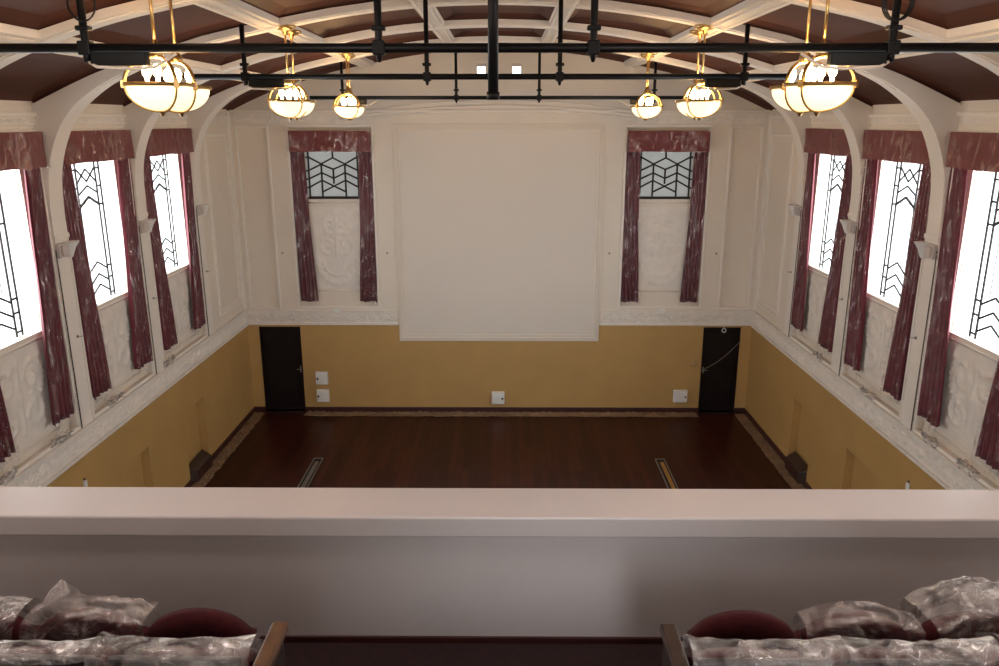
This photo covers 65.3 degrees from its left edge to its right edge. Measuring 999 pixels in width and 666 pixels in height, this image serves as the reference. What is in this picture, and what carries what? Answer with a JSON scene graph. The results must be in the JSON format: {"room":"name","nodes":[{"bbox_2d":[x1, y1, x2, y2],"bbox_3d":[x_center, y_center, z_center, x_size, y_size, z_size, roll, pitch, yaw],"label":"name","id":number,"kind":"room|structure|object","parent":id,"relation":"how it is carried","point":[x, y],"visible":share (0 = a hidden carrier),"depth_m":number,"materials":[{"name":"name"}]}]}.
{"room":"auditorium balcony","nodes":[
{"label":"auditorium balcony","id":0,"kind":"room"},
{"bbox_2d":[0,100,253,486],"bbox_3d":[-6.038,1.269,7.476,0.310,6.930,21.000,0,15,0],"label":"wall","id":1,"kind":"structure","parent":0,"point":[156,447],"depth_m":14.14,"materials":[{"name":"beige paint"}]},
{"bbox_2d":[0,170,41,350],"bbox_3d":[-6.008,-0.925,9.200,0.100,2.260,1.480,0,15,0],"label":"window","id":2,"kind":"structure","parent":1,"relation":"in","point":[38,329],"depth_m":9.74,"materials":[{"name":"glass"}]},
{"bbox_2d":[0,132,46,170],"bbox_3d":[-5.777,-2.057,8.891,0.174,0.455,2.024,0,15,0],"label":"pelmet","id":3,"kind":"object","parent":1,"relation":"attached to","point":[18,150],"visible":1,"depth_m":9.38,"materials":[{"name":"red fabric"}]},
{"bbox_2d":[0,386,15,462],"bbox_3d":[-5.840,-0.011,8.711,0.120,3.419,0.712,0,15,0],"label":"curtain","id":4,"kind":"object","parent":3,"relation":"hanging from","point":[7,447],"visible":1,"depth_m":9.21,"materials":[{"name":"red fabric"}]},
{"bbox_2d":[23,168,73,426],"bbox_3d":[-5.837,-0.384,10.083,0.118,3.419,0.712,0,15,0],"label":"curtain","id":5,"kind":"object","parent":3,"relation":"hanging from","point":[58,379],"visible":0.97,"depth_m":10.10,"materials":[{"name":"red fabric"}]},
{"bbox_2d":[0,335,59,469],"bbox_3d":[-5.944,0.841,9.680,0.049,1.320,1.440,0,15,0],"label":"relief","id":6,"kind":"object","parent":1,"relation":"attached to","point":[23,376],"visible":0.82,"depth_m":9.81,"materials":[{"name":"paint"}]},
{"bbox_2d":[63,130,134,164],"bbox_3d":[-5.757,-2.689,11.217,0.182,0.455,2.024,0,15,0],"label":"pelmet","id":7,"kind":"object","parent":1,"relation":"attached to","point":[91,145],"visible":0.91,"depth_m":11.14,"materials":[{"name":"red fabric"}]},
{"bbox_2d":[62,165,111,399],"bbox_3d":[-5.831,-0.643,11.037,0.118,3.419,0.713,0,15,0],"label":"curtain","id":8,"kind":"object","parent":7,"relation":"hanging from","point":[98,368],"visible":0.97,"depth_m":10.99,"materials":[{"name":"red fabric"}]},
{"bbox_2d":[117,159,152,368],"bbox_3d":[-5.817,-1.016,12.409,0.132,3.419,0.713,1,15,3],"label":"curtain","id":9,"kind":"object","parent":7,"relation":"hanging from","point":[139,323],"visible":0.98,"depth_m":12.42,"materials":[{"name":"red fabric"}]},
{"bbox_2d":[72,161,127,306],"bbox_3d":[-5.992,-1.558,11.526,0.100,2.260,1.480,0,15,0],"label":"window","id":10,"kind":"structure","parent":1,"relation":"in","point":[116,295],"depth_m":11.87,"materials":[{"name":"glass"}]},
{"bbox_2d":[95,296,140,402],"bbox_3d":[-5.927,0.208,12.006,0.049,1.320,1.440,0,15,0],"label":"relief","id":11,"kind":"object","parent":1,"relation":"attached to","point":[115,319],"visible":0.59,"depth_m":12.12,"materials":[{"name":"paint"}]},
{"bbox_2d":[0,112,246,486],"bbox_3d":[-5.883,0.111,7.160,0.100,4.330,21.000,0,15,0],"label":"trim","id":12,"kind":"structure","parent":1,"relation":"attached to","point":[229,147],"depth_m":13.01,"materials":[{"name":"white paint"}]},
{"bbox_2d":[0,117,248,486],"bbox_3d":[-5.835,-0.734,11.231,0.080,4.575,12.700,0,15,0],"label":"wall molding","id":13,"kind":"structure","parent":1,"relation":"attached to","point":[50,466],"depth_m":11.81,"materials":[{"name":"paint"}]},
{"bbox_2d":[149,154,188,274],"bbox_3d":[-5.975,-2.192,13.861,0.100,2.260,1.480,0,15,0],"label":"window","id":14,"kind":"structure","parent":1,"relation":"in","point":[184,264],"depth_m":14.28,"materials":[{"name":"glass"}]},
{"bbox_2d":[145,128,193,156],"bbox_3d":[-5.741,-3.323,13.552,0.186,0.455,2.024,0,15,0],"label":"pelmet","id":15,"kind":"object","parent":1,"relation":"attached to","point":[178,140],"visible":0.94,"depth_m":13.50,"materials":[{"name":"red fabric"}]},
{"bbox_2d":[144,157,177,349],"bbox_3d":[-5.808,-1.278,13.373,0.122,3.419,0.713,0,15,0],"label":"curtain","id":16,"kind":"object","parent":15,"relation":"hanging from","point":[168,328],"visible":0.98,"depth_m":13.36,"materials":[{"name":"red fabric"}]},
{"bbox_2d":[181,152,205,329],"bbox_3d":[-5.797,-1.651,14.743,0.109,3.419,0.712,0,15,0],"label":"curtain","id":17,"kind":"object","parent":15,"relation":"hanging from","point":[199,320],"visible":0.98,"depth_m":14.76,"materials":[{"name":"red fabric"}]},
{"bbox_2d":[164,267,196,355],"bbox_3d":[-5.911,-0.426,14.341,0.049,1.320,1.440,0,15,0],"label":"relief","id":18,"kind":"object","parent":1,"relation":"attached to","point":[179,287],"visible":0.65,"depth_m":14.52,"materials":[{"name":"paint"}]},
{"bbox_2d":[284,643,662,665],"bbox_3d":[-0.128,2.470,0.957,11.600,1.530,7.870,0,15,0],"label":"floor","id":19,"kind":"structure","parent":0,"point":[296,654],"depth_m":4.75,"materials":[{"name":"wood"}]},
{"bbox_2d":[0,609,40,654],"bbox_3d":[-2.607,1.742,4.057,0.610,0.790,0.260,0,15,0],"label":"seat","id":20,"kind":"object","parent":19,"relation":"on","point":[13,627],"visible":0.35,"depth_m":3.88,"materials":[{"name":"red fabric"}]},
{"bbox_2d":[0,644,121,665],"bbox_3d":[-1.752,1.558,3.141,0.570,0.755,0.300,0,15,0],"label":"seat","id":21,"kind":"object","parent":19,"relation":"on","point":[34,653],"visible":0.66,"depth_m":2.95,"materials":[{"name":"plastic"}]},
{"bbox_2d":[0,636,104,665],"bbox_3d":[-1.831,1.236,2.981,0.583,0.145,0.138,0,15,0],"label":"plastic cover","id":22,"kind":"object","parent":21,"relation":"on","point":[67,646],"visible":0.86,"depth_m":2.96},
{"bbox_2d":[34,607,149,654],"bbox_3d":[-2.034,1.743,4.053,0.565,0.790,0.260,0,15,0],"label":"seat","id":23,"kind":"object","parent":19,"relation":"on","point":[97,624],"visible":0.44,"depth_m":3.86,"materials":[{"name":"red fabric"}]},
{"bbox_2d":[29,580,155,640],"bbox_3d":[-2.038,1.477,3.896,0.619,0.483,0.308,0,15,0],"label":"plastic cover","id":24,"kind":"object","parent":23,"relation":"on","point":[138,611],"visible":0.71,"depth_m":3.89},
{"bbox_2d":[108,622,287,665],"bbox_3d":[-1.192,1.541,3.204,0.570,0.755,0.440,0,15,0],"label":"seat","id":25,"kind":"object","parent":19,"relation":"on","point":[272,650],"visible":0.83,"depth_m":3.13,"materials":[{"name":"plastic"}]},
{"bbox_2d":[91,632,260,665],"bbox_3d":[-1.233,1.315,2.982,0.608,0.317,0.203,0,15,0],"label":"plastic cover","id":26,"kind":"object","parent":25,"relation":"on","point":[226,644],"visible":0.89,"depth_m":2.97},
{"bbox_2d":[142,644,257,665],"bbox_3d":[-1.222,1.446,3.200,0.460,0.340,0.120,0,15,0],"label":"seat cushion","id":27,"kind":"object","parent":25,"relation":"on","point":[251,655],"depth_m":3.16,"materials":[{"name":"plastic"}]},
{"bbox_2d":[144,608,264,652],"bbox_3d":[-1.484,1.744,4.049,0.565,0.790,0.260,0,15,0],"label":"seat","id":28,"kind":"object","parent":19,"relation":"on","point":[189,624],"visible":0.4,"depth_m":3.85,"materials":[{"name":"red fabric"}]},
{"bbox_2d":[0,487,998,636],"bbox_3d":[-0.100,1.589,4.946,11.600,1.140,0.390,0,15,0],"label":"parapet","id":29,"kind":"object","parent":19,"relation":"on","point":[316,561],"visible":0.86,"depth_m":4.75,"materials":[{"name":"paint"}]},
{"bbox_2d":[258,635,686,643],"bbox_3d":[-0.102,1.915,4.866,11.600,0.052,0.025,0,15,0],"label":"baseboard","id":30,"kind":"structure","parent":29,"relation":"attached to","point":[289,638],"depth_m":4.85,"materials":[{"name":"red"}]},
{"bbox_2d":[682,610,796,656],"bbox_3d":[1.191,1.749,4.032,0.565,0.790,0.260,0,15,0],"label":"seat","id":31,"kind":"object","parent":19,"relation":"on","point":[726,627],"visible":0.49,"depth_m":3.83,"materials":[{"name":"red fabric"}]},
{"bbox_2d":[660,623,832,665],"bbox_3d":[0.968,1.545,3.190,0.570,0.755,0.440,0,15,0],"label":"seat","id":32,"kind":"object","parent":19,"relation":"on","point":[674,654],"visible":0.98,"depth_m":3.13,"materials":[{"name":"plastic"}]},
{"bbox_2d":[687,647,802,665],"bbox_3d":[0.998,1.450,3.185,0.460,0.340,0.120,0,15,0],"label":"seat cushion","id":33,"kind":"object","parent":32,"relation":"on","point":[724,652],"depth_m":3.15,"materials":[{"name":"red fabric"}]},
{"bbox_2d":[684,634,847,665],"bbox_3d":[1.008,1.336,2.968,0.593,0.347,0.242,0,15,0],"label":"plastic cover","id":34,"kind":"object","parent":32,"relation":"on","point":[814,647],"visible":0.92,"depth_m":2.96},
{"bbox_2d":[794,610,910,657],"bbox_3d":[1.751,1.750,4.028,0.565,0.790,0.260,0,15,0],"label":"seat","id":35,"kind":"object","parent":19,"relation":"on","point":[844,624],"visible":0.41,"depth_m":3.83,"materials":[{"name":"plastic"}]},
{"bbox_2d":[798,642,983,665],"bbox_3d":[1.528,1.558,3.143,0.570,0.755,0.350,0,15,0],"label":"seat","id":36,"kind":"object","parent":19,"relation":"on","point":[869,656],"visible":0.74,"depth_m":3.11,"materials":[{"name":"red fabric"}]},
{"bbox_2d":[825,648,942,665],"bbox_3d":[1.558,1.451,3.182,0.460,0.340,0.120,0,15,0],"label":"seat cushion","id":37,"kind":"object","parent":36,"relation":"on","point":[864,653],"depth_m":3.14,"materials":[{"name":"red fabric"}]},
{"bbox_2d":[839,635,998,665],"bbox_3d":[1.585,1.336,2.961,0.594,0.350,0.247,0,15,0],"label":"plastic cover","id":38,"kind":"object","parent":36,"relation":"on","point":[970,647],"visible":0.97,"depth_m":2.95,"materials":[{"name":"plastic"}]},
{"bbox_2d":[905,611,998,657],"bbox_3d":[2.333,1.751,4.024,0.610,0.790,0.260,0,15,0],"label":"seat","id":39,"kind":"object","parent":19,"relation":"on","point":[935,628],"visible":0.28,"depth_m":3.83,"materials":[{"name":"red fabric"}]},
{"bbox_2d":[900,576,998,637],"bbox_3d":[2.408,1.493,3.870,0.688,0.481,0.411,0,15,0],"label":"plastic cover","id":40,"kind":"object","parent":39,"relation":"on","point":[990,593],"visible":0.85,"depth_m":3.91,"materials":[{"name":"plastic"}]},
{"bbox_2d":[933,642,998,665],"bbox_3d":[2.118,1.559,3.139,0.630,0.755,0.350,0,15,0],"label":"seat","id":41,"kind":"object","parent":19,"relation":"on","point":[992,657],"visible":0.52,"depth_m":3.15,"materials":[{"name":"plastic"}]},
{"bbox_2d":[963,649,998,662],"bbox_3d":[2.118,1.452,3.178,0.460,0.340,0.120,0,15,0],"label":"seat cushion","id":42,"kind":"object","parent":41,"relation":"on","point":[991,656],"depth_m":3.14,"materials":[{"name":"red fabric"}]},
{"bbox_2d":[192,409,803,488],"bbox_3d":[-0.083,4.597,8.442,12.000,0.001,21.200,0,15,0],"label":"floor","id":43,"kind":"structure","parent":0,"point":[710,450],"depth_m":16.17,"materials":[{"name":"wood"}]},
{"bbox_2d":[189,449,211,482],"bbox_3d":[-5.835,2.604,15.200,0.220,0.324,0.954,0,15,0],"label":"box","id":44,"kind":"object","parent":43,"relation":"on","point":[202,462],"visible":0.91,"depth_m":15.09,"materials":[{"name":"brown wood"}]},
{"bbox_2d":[191,412,264,486],"bbox_3d":[-5.672,2.969,14.360,0.278,0.026,8.400,0,15,0],"label":"paper","id":45,"kind":"object","parent":43,"relation":"on","point":[241,434],"visible":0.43,"depth_m":16.33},
{"bbox_2d":[304,411,698,416],"bbox_3d":[0.037,1.897,18.289,9.200,0.033,0.318,0,15,0],"label":"paper","id":46,"kind":"object","parent":43,"relation":"on","point":[308,413],"visible":1,"depth_m":18.29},
{"bbox_2d":[734,413,805,488],"bbox_3d":[5.590,2.990,14.287,0.278,0.023,8.400,0,15,0],"label":"floor border","id":47,"kind":"object","parent":43,"relation":"on","point":[769,452],"visible":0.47,"depth_m":16.24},
{"bbox_2d":[230,53,768,411],"bbox_3d":[-0.011,-2.217,17.497,12.000,8.400,0.250,0,15,0],"label":"wall","id":48,"kind":"structure","parent":0,"point":[365,365],"depth_m":17.57,"materials":[{"name":"beige paint"}]},
{"bbox_2d":[259,327,305,411],"bbox_3d":[-5.066,0.840,18.301,0.950,2.080,0.150,0,15,0],"label":"door","id":49,"kind":"structure","parent":48,"relation":"in","point":[281,349],"depth_m":18.31,"materials":[{"name":"black wood"}]},
{"bbox_2d":[290,152,318,301],"bbox_3d":[-4.358,-2.269,17.403,0.569,3.460,0.117,0,15,0],"label":"curtain","id":50,"kind":"object","parent":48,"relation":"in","point":[306,264],"visible":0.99,"depth_m":17.41,"materials":[{"name":"red fabric"}]},
{"bbox_2d":[288,131,370,151],"bbox_3d":[-3.663,-4.123,16.779,1.764,0.465,0.176,0,15,0],"label":"pelmet","id":51,"kind":"object","parent":48,"relation":"attached to","point":[299,141],"visible":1,"depth_m":16.75,"materials":[{"name":"red fabric"}]},
{"bbox_2d":[358,152,376,301],"bbox_3d":[-2.966,-2.266,17.391,0.569,3.460,0.121,0,15,0],"label":"curtain","id":52,"kind":"object","parent":51,"relation":"hanging from","point":[368,272],"visible":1,"depth_m":17.41,"materials":[{"name":"red fabric"}]},
{"bbox_2d":[305,152,358,198],"bbox_3d":[-3.661,-3.561,17.183,1.207,1.200,0.060,0,15,0],"label":"window","id":53,"kind":"structure","parent":48,"relation":"in","point":[330,175],"depth_m":17.22,"materials":[{"name":"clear glass"}]},
{"bbox_2d":[309,202,359,290],"bbox_3d":[-3.661,-1.932,17.554,1.200,2.020,0.038,0,15,0],"label":"relief","id":54,"kind":"object","parent":48,"relation":"attached to","point":[335,231],"visible":1,"depth_m":17.55,"materials":[{"name":"paint"}]},
{"bbox_2d":[392,124,605,340],"bbox_3d":[-0.012,-2.150,17.367,4.580,4.840,0.075,0,15,0],"label":"trim","id":55,"kind":"structure","parent":48,"relation":"attached to","point":[396,128],"depth_m":17.29,"materials":[{"name":"beige paint"}]},
{"bbox_2d":[340,100,657,122],"bbox_3d":[-0.012,-4.739,16.676,6.809,0.477,0.060,0,15,0],"label":"crown molding","id":56,"kind":"structure","parent":48,"relation":"attached to","point":[495,105],"depth_m":16.64,"materials":[{"name":"white paint"}]},
{"bbox_2d":[400,132,597,333],"bbox_3d":[-0.012,-2.163,17.376,4.280,4.600,0.050,0,15,0],"label":"projection screen","id":57,"kind":"object","parent":48,"relation":"attached to","point":[499,227],"visible":1,"depth_m":17.32,"materials":[{"name":"fabric"}]},
{"bbox_2d":[233,113,765,325],"bbox_3d":[-0.012,-2.445,17.289,11.560,4.690,0.070,0,15,0],"label":"frieze","id":58,"kind":"object","parent":48,"relation":"attached to","point":[255,317],"visible":0.83,"depth_m":17.82,"materials":[{"name":"paint"}]},
{"bbox_2d":[228,110,770,308],"bbox_3d":[-0.012,-2.658,17.232,11.600,4.370,0.070,0,15,0],"label":"trim","id":59,"kind":"structure","parent":48,"relation":"attached to","point":[286,126],"depth_m":17.12,"materials":[{"name":"white paint"}]},
{"bbox_2d":[255,407,743,412],"bbox_3d":[-0.012,1.813,18.455,11.600,0.120,0.035,0,15,0],"label":"baseboard","id":60,"kind":"structure","parent":48,"relation":"attached to","point":[257,409],"depth_m":18.43,"materials":[{"name":"red"}]},
{"bbox_2d":[621,152,639,302],"bbox_3d":[2.942,-2.256,17.354,0.568,3.460,0.118,0,15,0],"label":"curtain","id":61,"kind":"object","parent":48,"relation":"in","point":[630,252],"visible":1,"depth_m":17.37,"materials":[{"name":"red fabric"}]},
{"bbox_2d":[639,202,689,291],"bbox_3d":[3.639,-1.919,17.506,1.200,2.020,0.038,0,15,0],"label":"relief","id":62,"kind":"object","parent":48,"relation":"attached to","point":[662,230],"visible":1,"depth_m":17.50,"materials":[{"name":"paint"}]},
{"bbox_2d":[639,152,693,198],"bbox_3d":[3.639,-3.548,17.135,1.207,1.200,0.060,0,15,0],"label":"window","id":63,"kind":"structure","parent":48,"relation":"in","point":[663,175],"depth_m":17.17,"materials":[{"name":"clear glass"}]},
{"bbox_2d":[627,131,710,151],"bbox_3d":[3.637,-4.111,16.736,1.764,0.465,0.179,0,15,0],"label":"pelmet","id":64,"kind":"object","parent":48,"relation":"attached to","point":[638,141],"visible":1,"depth_m":16.70,"materials":[{"name":"red fabric"}]},
{"bbox_2d":[680,152,708,302],"bbox_3d":[4.334,-2.254,17.349,0.568,3.460,0.116,0,15,0],"label":"curtain","id":65,"kind":"object","parent":64,"relation":"hanging from","point":[691,269],"visible":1,"depth_m":17.35,"materials":[{"name":"red fabric"}]},
{"bbox_2d":[698,327,740,412],"bbox_3d":[5.113,0.858,18.234,0.850,2.080,0.150,0,15,0],"label":"door","id":66,"kind":"structure","parent":48,"relation":"in","point":[717,389],"depth_m":18.24,"materials":[{"name":"black wood"}]},
{"bbox_2d":[0,0,998,110],"bbox_3d":[-0.084,-2.595,6.368,11.900,1.442,21.070,0,15,0],"label":"ceiling","id":67,"kind":"structure","parent":0,"point":[33,77],"depth_m":9.43,"materials":[{"name":"brown paint"}]},
{"bbox_2d":[0,23,299,85],"bbox_3d":[-4.433,-2.515,6.436,0.250,0.158,21.000,0,15,0],"label":"rib","id":68,"kind":"object","parent":67,"relation":"attached to","point":[8,33],"visible":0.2,"depth_m":7.78,"materials":[{"name":"white paint"}]},
{"bbox_2d":[120,0,195,115],"bbox_3d":[-2.690,-2.275,6.073,0.546,1.136,0.538,-6,16,-20],"label":"pendant light","id":69,"kind":"object","parent":67,"relation":"hanging from","point":[152,96],"visible":0.9,"depth_m":6.03,"materials":[{"name":"glass"}]},
{"bbox_2d":[149,0,211,116],"bbox_3d":[-2.756,-2.421,6.614,0.546,1.136,0.538,-6,16,-20],"label":"pendant light","id":70,"kind":"object","parent":67,"relation":"hanging from","point":[200,94],"visible":0.59,"depth_m":6.61,"materials":[{"name":"glass"}]},
{"bbox_2d":[184,0,373,67],"bbox_3d":[-2.833,-2.900,6.320,0.250,0.138,21.000,0,15,0],"label":"rib","id":71,"kind":"object","parent":67,"relation":"attached to","point":[238,10],"visible":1,"depth_m":8.89,"materials":[{"name":"white paint"}]},
{"bbox_2d":[267,24,310,119],"bbox_3d":[-2.664,-3.255,9.796,0.546,1.136,0.538,-6,16,-20],"label":"pendant light","id":72,"kind":"object","parent":67,"relation":"hanging from","point":[289,108],"visible":0.91,"depth_m":9.74,"materials":[{"name":"glass"}]},
{"bbox_2d":[332,53,363,120],"bbox_3d":[-2.638,-4.265,13.511,0.546,1.136,0.538,-6,16,-20],"label":"pendant light","id":73,"kind":"object","parent":67,"relation":"hanging from","point":[348,111],"visible":0.98,"depth_m":13.46,"materials":[{"name":"beige"}]},
{"bbox_2d":[408,0,459,54],"bbox_3d":[-0.983,-3.147,6.240,0.220,0.115,21.000,0,15,0],"label":"rib","id":74,"kind":"object","parent":67,"relation":"attached to","point":[435,19],"visible":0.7,"depth_m":11.26,"materials":[{"name":"white paint"}]},
{"bbox_2d":[487,0,499,99],"bbox_3d":[-0.043,-2.164,5.112,0.180,1.215,0.176,0,15,0],"label":"pole","id":75,"kind":"object","parent":67,"relation":"hanging from","point":[492,94],"visible":1,"depth_m":5.16,"materials":[{"name":"metal"}]},
{"bbox_2d":[194,0,797,90],"bbox_3d":[-0.064,-3.408,9.190,7.200,1.059,0.107,0,15,0],"label":"bar","id":76,"kind":"object","parent":67,"relation":"hanging from","point":[253,81],"visible":0.98,"depth_m":9.26,"materials":[{"name":"black paint"}]},
{"bbox_2d":[32,0,960,428],"bbox_3d":[-0.060,-1.394,10.285,11.720,5.675,0.350,0,15,0],"label":"rib","id":77,"kind":"object","parent":67,"relation":"attached to","point":[58,112],"visible":0.73,"depth_m":9.80,"materials":[{"name":"white paint"}]},
{"bbox_2d":[55,240,82,428],"bbox_3d":[-5.742,0.042,10.730,0.176,2.590,0.402,0,15,0],"label":"wall light","id":78,"kind":"object","parent":77,"relation":"attached to","point":[64,249],"visible":1,"depth_m":10.41,"materials":[{"name":"paint"}]},
{"bbox_2d":[910,241,937,430],"bbox_3d":[5.622,0.062,10.656,0.176,2.590,0.402,0,15,0],"label":"wall light","id":79,"kind":"object","parent":77,"relation":"attached to","point":[926,250],"visible":1,"depth_m":10.33,"materials":[{"name":"beige plastic"}]},
{"bbox_2d":[123,19,872,374],"bbox_3d":[-0.044,-2.026,12.611,11.720,5.675,0.350,0,15,0],"label":"rib","id":80,"kind":"object","parent":67,"relation":"attached to","point":[853,116],"visible":0.57,"depth_m":12.15,"materials":[{"name":"white paint"}]},
{"bbox_2d":[309,53,686,105],"bbox_3d":[-0.024,-4.883,14.768,7.200,1.139,0.107,0,15,0],"label":"bar","id":81,"kind":"object","parent":67,"relation":"hanging from","point":[363,99],"visible":0.7,"depth_m":14.85,"materials":[{"name":"black paint"}]},
{"bbox_2d":[185,36,812,336],"bbox_3d":[-0.027,-2.661,14.946,11.720,5.675,0.350,0,15,0],"label":"rib","id":82,"kind":"object","parent":67,"relation":"attached to","point":[199,119],"visible":0.56,"depth_m":14.47,"materials":[{"name":"white paint"}]},
{"bbox_2d":[0,0,998,75],"bbox_3d":[-0.076,-0.759,7.950,11.720,5.675,0.350,0,15,0],"label":"rib","id":83,"kind":"object","parent":67,"relation":"attached to","point":[64,30],"visible":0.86,"depth_m":7.27,"materials":[{"name":"white paint"}]},
{"bbox_2d":[0,0,998,70],"bbox_3d":[-0.089,-2.448,5.639,8.100,1.049,0.124,0,15,0],"label":"bar","id":84,"kind":"object","parent":67,"relation":"hanging from","point":[98,55],"visible":1,"depth_m":5.72,"materials":[{"name":"black paint"}]},
{"bbox_2d":[542,0,579,54],"bbox_3d":[0.817,-3.144,6.228,0.220,0.115,21.000,0,15,0],"label":"rib","id":85,"kind":"object","parent":67,"relation":"attached to","point":[549,35],"visible":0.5,"depth_m":11.08,"materials":[{"name":"white paint"}]},
{"bbox_2d":[631,53,663,120],"bbox_3d":[2.563,-4.255,13.476,0.546,1.136,0.538,-12,19,-37],"label":"pendant light","id":86,"kind":"object","parent":67,"relation":"hanging from","point":[648,111],"visible":0.97,"depth_m":13.43,"materials":[{"name":"glass"}]},
{"bbox_2d":[679,24,723,120],"bbox_3d":[2.537,-3.246,9.761,0.546,1.136,0.538,-12,19,-37],"label":"pendant light","id":87,"kind":"object","parent":67,"relation":"hanging from","point":[697,108],"visible":0.93,"depth_m":9.71,"materials":[{"name":"glass"}]},
{"bbox_2d":[624,0,797,67],"bbox_3d":[2.667,-2.890,6.284,0.250,0.138,21.000,0,15,0],"label":"rib","id":88,"kind":"object","parent":67,"relation":"attached to","point":[745,11],"visible":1,"depth_m":8.87,"materials":[{"name":"white paint"}]},
{"bbox_2d":[769,0,835,116],"bbox_3d":[2.584,-2.412,6.578,0.546,1.136,0.538,-12,19,-37],"label":"pendant light","id":89,"kind":"object","parent":67,"relation":"hanging from","point":[779,93],"visible":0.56,"depth_m":6.57,"materials":[{"name":"glass"}]},
{"bbox_2d":[783,0,859,115],"bbox_3d":[2.511,-2.265,6.038,0.546,1.136,0.538,-12,19,-37],"label":"pendant light","id":90,"kind":"object","parent":67,"relation":"hanging from","point":[819,96],"visible":0.91,"depth_m":6.00,"materials":[{"name":"glass"}]},
{"bbox_2d":[735,19,998,82],"bbox_3d":[4.266,-2.499,6.379,0.250,0.158,21.000,0,15,0],"label":"rib","id":91,"kind":"object","parent":67,"relation":"attached to","point":[988,31],"depth_m":7.09,"materials":[{"name":"white paint"}]},
{"bbox_2d":[745,100,998,489],"bbox_3d":[5.871,1.290,7.397,0.310,6.930,21.000,0,15,0],"label":"wall","id":92,"kind":"structure","parent":0,"point":[840,450],"depth_m":13.87,"materials":[{"name":"beige paint"}]},
{"bbox_2d":[801,268,831,356],"bbox_3d":[5.840,-0.405,14.264,0.049,1.320,1.440,0,15,0],"label":"relief","id":93,"kind":"object","parent":92,"relation":"attached to","point":[817,285],"visible":0.66,"depth_m":14.47,"materials":[{"name":"paint"}]},
{"bbox_2d":[808,154,845,274],"bbox_3d":[5.904,-2.171,13.783,0.100,2.260,1.480,0,15,0],"label":"window","id":94,"kind":"structure","parent":92,"relation":"in","point":[812,265],"depth_m":14.24,"materials":[{"name":"glass"}]},
{"bbox_2d":[804,128,850,156],"bbox_3d":[5.672,-3.303,13.477,0.178,0.455,2.024,0,15,0],"label":"pelmet","id":95,"kind":"object","parent":92,"relation":"attached to","point":[834,142],"visible":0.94,"depth_m":13.42,"materials":[{"name":"red fabric"}]},
{"bbox_2d":[791,153,815,331],"bbox_3d":[5.738,-1.630,14.668,0.118,3.419,0.714,0,15,0],"label":"curtain","id":96,"kind":"object","parent":95,"relation":"hanging from","point":[797,319],"visible":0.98,"depth_m":14.69,"materials":[{"name":"red fabric"}]},
{"bbox_2d":[818,156,851,351],"bbox_3d":[5.729,-1.257,13.297,0.110,3.419,0.713,0,15,0],"label":"curtain","id":97,"kind":"object","parent":95,"relation":"hanging from","point":[828,320],"visible":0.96,"depth_m":13.28,"materials":[{"name":"red fabric"}]},
{"bbox_2d":[750,116,998,489],"bbox_3d":[5.725,-0.713,11.155,0.080,4.575,12.700,0,15,0],"label":"wall molding","id":98,"kind":"structure","parent":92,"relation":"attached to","point":[943,470],"depth_m":11.76,"materials":[{"name":"paint"}]},
{"bbox_2d":[752,111,998,489],"bbox_3d":[5.716,0.132,7.084,0.100,4.330,21.000,0,15,0],"label":"trim","id":99,"kind":"structure","parent":92,"relation":"attached to","point":[769,146],"depth_m":13.20,"materials":[{"name":"white paint"}]},
{"bbox_2d":[855,297,898,404],"bbox_3d":[5.824,0.230,11.928,0.049,1.320,1.440,0,15,0],"label":"relief","id":100,"kind":"object","parent":92,"relation":"attached to","point":[879,325],"visible":0.68,"depth_m":12.04,"materials":[{"name":"paint"}]},
{"bbox_2d":[867,161,921,307],"bbox_3d":[5.888,-1.536,11.448,0.100,2.260,1.480,0,15,0],"label":"window","id":101,"kind":"structure","parent":92,"relation":"in","point":[883,298],"depth_m":11.78,"materials":[{"name":"glass"}]},
{"bbox_2d":[861,130,929,165],"bbox_3d":[5.657,-2.668,11.142,0.182,0.455,2.024,0,15,0],"label":"pelmet","id":102,"kind":"object","parent":92,"relation":"attached to","point":[901,146],"visible":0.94,"depth_m":11.07,"materials":[{"name":"red fabric"}]},
{"bbox_2d":[844,159,878,371],"bbox_3d":[5.722,-0.995,12.332,0.111,3.419,0.712,0,15,0],"label":"curtain","id":103,"kind":"object","parent":102,"relation":"hanging from","point":[857,308],"visible":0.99,"depth_m":12.35,"materials":[{"name":"red fabric"}]},
{"bbox_2d":[883,165,930,400],"bbox_3d":[5.716,-0.623,10.961,0.115,3.419,0.712,0,15,0],"label":"curtain","id":104,"kind":"object","parent":102,"relation":"hanging from","point":[896,366],"visible":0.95,"depth_m":10.91,"materials":[{"name":"red fabric"}]},
{"bbox_2d":[932,336,998,477],"bbox_3d":[5.807,0.862,9.603,0.049,1.320,1.440,0,15,0],"label":"relief","id":105,"kind":"object","parent":92,"relation":"attached to","point":[969,375],"visible":0.82,"depth_m":9.72,"materials":[{"name":"paint"}]},
{"bbox_2d":[945,132,998,171],"bbox_3d":[5.641,-2.036,8.816,0.188,0.455,2.024,0,15,0],"label":"pelmet","id":106,"kind":"object","parent":92,"relation":"attached to","point":[976,151],"visible":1,"depth_m":9.21,"materials":[{"name":"red fabric"}]},
{"bbox_2d":[917,167,967,426],"bbox_3d":[5.711,-0.363,10.007,0.113,3.419,0.712,0,15,0],"label":"curtain","id":107,"kind":"object","parent":106,"relation":"hanging from","point":[933,376],"visible":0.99,"depth_m":10.05,"materials":[{"name":"red fabric"}]},
{"bbox_2d":[975,359,998,471],"bbox_3d":[5.699,0.009,8.636,0.118,3.419,0.712,0,15,0],"label":"curtain","id":108,"kind":"object","parent":106,"relation":"hanging from","point":[987,449],"visible":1,"depth_m":9.02,"materials":[{"name":"red fabric"}]},
{"bbox_2d":[949,171,998,355],"bbox_3d":[5.872,-0.904,9.122,0.100,2.260,1.480,0,15,0],"label":"window","id":109,"kind":"structure","parent":92,"relation":"in","point":[968,338],"depth_m":9.61,"materials":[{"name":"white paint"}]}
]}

